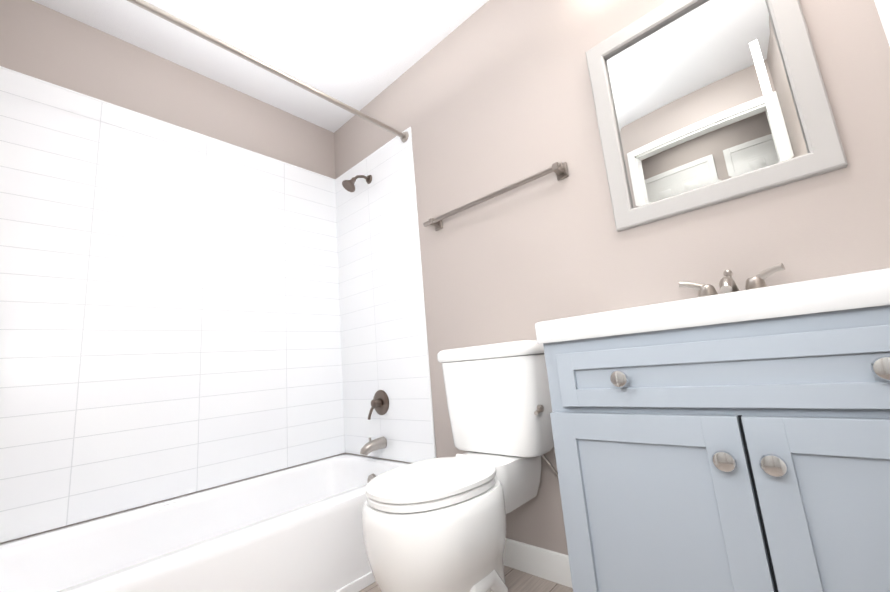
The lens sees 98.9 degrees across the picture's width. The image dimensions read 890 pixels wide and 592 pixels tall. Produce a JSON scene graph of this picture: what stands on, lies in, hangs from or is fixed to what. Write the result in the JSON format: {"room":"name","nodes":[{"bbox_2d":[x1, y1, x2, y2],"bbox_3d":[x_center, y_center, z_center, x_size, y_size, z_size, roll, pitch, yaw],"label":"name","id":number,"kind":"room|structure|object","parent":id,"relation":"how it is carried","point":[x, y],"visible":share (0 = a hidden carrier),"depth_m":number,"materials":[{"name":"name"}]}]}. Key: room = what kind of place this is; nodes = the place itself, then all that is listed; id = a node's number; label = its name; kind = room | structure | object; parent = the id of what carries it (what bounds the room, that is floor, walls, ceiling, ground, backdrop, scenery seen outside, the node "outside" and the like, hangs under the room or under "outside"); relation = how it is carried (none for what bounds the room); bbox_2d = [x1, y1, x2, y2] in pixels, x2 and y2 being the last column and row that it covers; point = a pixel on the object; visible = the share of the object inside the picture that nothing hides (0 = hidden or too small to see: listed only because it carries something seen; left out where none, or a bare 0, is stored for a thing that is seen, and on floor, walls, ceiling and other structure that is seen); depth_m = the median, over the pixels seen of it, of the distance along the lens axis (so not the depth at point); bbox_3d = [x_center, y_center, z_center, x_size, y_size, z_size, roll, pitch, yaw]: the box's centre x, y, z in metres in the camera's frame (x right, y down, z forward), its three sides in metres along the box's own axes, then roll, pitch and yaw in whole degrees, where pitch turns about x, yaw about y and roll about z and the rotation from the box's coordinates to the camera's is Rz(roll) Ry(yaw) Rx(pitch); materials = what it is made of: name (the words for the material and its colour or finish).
{"room":"bathroom","nodes":[
{"label":"bathroom","id":0,"kind":"room"},
{"bbox_2d":[0,0,345,543],"bbox_3d":[-1.252,0.006,1.837,0.100,2.410,1.640,-14,-14,41],"label":"wall","id":1,"kind":"structure","parent":0,"point":[42,42],"depth_m":1.83,"materials":[{"name":"grey paint"}]},
{"bbox_2d":[0,68,344,542],"bbox_3d":[-1.176,0.014,1.836,0.008,1.735,1.522,-14,-14,41],"label":"wall tile","id":2,"kind":"structure","parent":1,"relation":"attached to","point":[170,325],"depth_m":1.68,"materials":[{"name":"white tile"}]},
{"bbox_2d":[0,66,435,457],"bbox_3d":[-0.901,-0.054,1.595,0.752,1.736,1.530,-14,-14,41],"label":"trim","id":3,"kind":"structure","parent":1,"relation":"attached to","point":[419,253],"depth_m":1.89,"materials":[{"name":"white"}]},
{"bbox_2d":[32,0,488,132],"bbox_3d":[-0.558,-1.534,0.737,3.120,0.100,2.750,-14,-14,41],"label":"ceiling","id":4,"kind":"structure","parent":0,"point":[359,55],"depth_m":1.87,"materials":[{"name":"white paint"}]},
{"bbox_2d":[359,565,572,591],"bbox_3d":[-0.345,0.927,0.290,3.120,0.100,2.750,-14,-14,41],"label":"floor","id":5,"kind":"structure","parent":0,"point":[516,580],"depth_m":1.34,"materials":[{"name":"brown wood"}]},
{"bbox_2d":[0,454,408,591],"bbox_3d":[-0.812,0.957,1.415,0.744,0.320,1.517,-14,-14,41],"label":"bathtub","id":6,"kind":"object","parent":5,"relation":"on","point":[299,528],"visible":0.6,"depth_m":1.35,"materials":[{"name":"white ceramic"}]},
{"bbox_2d":[362,340,557,591],"bbox_3d":[0.086,0.577,1.205,0.506,0.838,0.661,-14,-14,41],"label":"toilet","id":7,"kind":"object","parent":5,"relation":"on","point":[435,525],"visible":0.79,"depth_m":1.12,"materials":[{"name":"white ceramic"}]},
{"bbox_2d":[535,263,889,591],"bbox_3d":[0.684,0.389,0.813,0.780,0.965,0.468,-14,-14,41],"label":"bathroom vanity","id":8,"kind":"object","parent":5,"relation":"on","point":[731,438],"visible":1,"depth_m":0.70,"materials":[{"name":"grey paint"}]},
{"bbox_2d":[334,0,889,554],"bbox_3d":[0.259,-0.159,1.650,2.620,2.410,0.100,-14,-14,41],"label":"wall","id":9,"kind":"structure","parent":0,"point":[490,96],"depth_m":1.44,"materials":[{"name":"grey paint"}]},
{"bbox_2d":[335,130,436,462],"bbox_3d":[-0.388,0.003,2.154,0.752,1.735,0.008,-14,-14,41],"label":"wall tile","id":10,"kind":"structure","parent":9,"relation":"attached to","point":[383,347],"depth_m":2.11,"materials":[{"name":"white tile"}]},
{"bbox_2d":[127,0,408,142],"bbox_3d":[-0.732,-0.925,1.523,0.060,0.060,1.520,-14,-14,41],"label":"rail","id":11,"kind":"object","parent":10,"relation":"attached to","point":[173,19],"visible":1,"depth_m":1.50,"materials":[{"name":"silver metal"}]},
{"bbox_2d":[342,175,371,191],"bbox_3d":[-0.514,-0.662,2.209,0.081,0.139,0.179,-14,-14,41],"label":"shower head","id":12,"kind":"object","parent":10,"relation":"attached to","point":[349,185],"visible":0.98,"depth_m":2.17},
{"bbox_2d":[360,437,386,455],"bbox_3d":[-0.374,0.769,1.958,0.060,0.083,0.146,-14,-14,41],"label":"tub spout","id":13,"kind":"object","parent":10,"relation":"attached to","point":[367,448],"visible":0.98,"depth_m":1.95,"materials":[{"name":"silver metal"}]},
{"bbox_2d":[368,390,388,419],"bbox_3d":[-0.363,0.578,2.023,0.132,0.148,0.062,-14,-14,41],"label":"shower valve","id":14,"kind":"object","parent":10,"relation":"attached to","point":[380,403],"visible":1,"depth_m":2.02,"materials":[{"name":"silver metal"}]},
{"bbox_2d":[423,162,568,230],"bbox_3d":[0.176,-0.411,1.638,0.717,0.060,0.065,-14,-14,41],"label":"towel rail","id":15,"kind":"object","parent":9,"relation":"attached to","point":[560,169],"visible":1,"depth_m":1.54,"materials":[{"name":"silver metal"}]},
{"bbox_2d":[504,538,572,587],"bbox_3d":[0.289,0.979,1.429,0.831,0.095,0.012,-14,-14,41],"label":"baseboard","id":16,"kind":"structure","parent":9,"relation":"attached to","point":[549,565],"depth_m":1.37,"materials":[{"name":"white wood"}]},
{"bbox_2d":[585,0,847,231],"bbox_3d":[0.746,-0.602,1.158,0.540,0.684,0.028,-14,-14,41],"label":"mirror","id":17,"kind":"object","parent":9,"relation":"attached to","point":[699,104],"visible":0.98,"depth_m":1.13,"materials":[{"name":"grey mirror"}]},
{"bbox_3d":[-0.377,-0.245,0.016,1.190,2.105,0.146,-14,-14,41],"label":"door frame","id":18,"kind":"structure","parent":0,"visible":0},
{"bbox_2d":[874,0,889,45],"bbox_3d":[0.302,-0.259,0.069,0.036,2.025,0.880,-12,-12,33],"label":"door","id":19,"kind":"structure","parent":18,"relation":"attached to","point":[883,8],"depth_m":0.45,"materials":[{"name":"white"}]}
]}

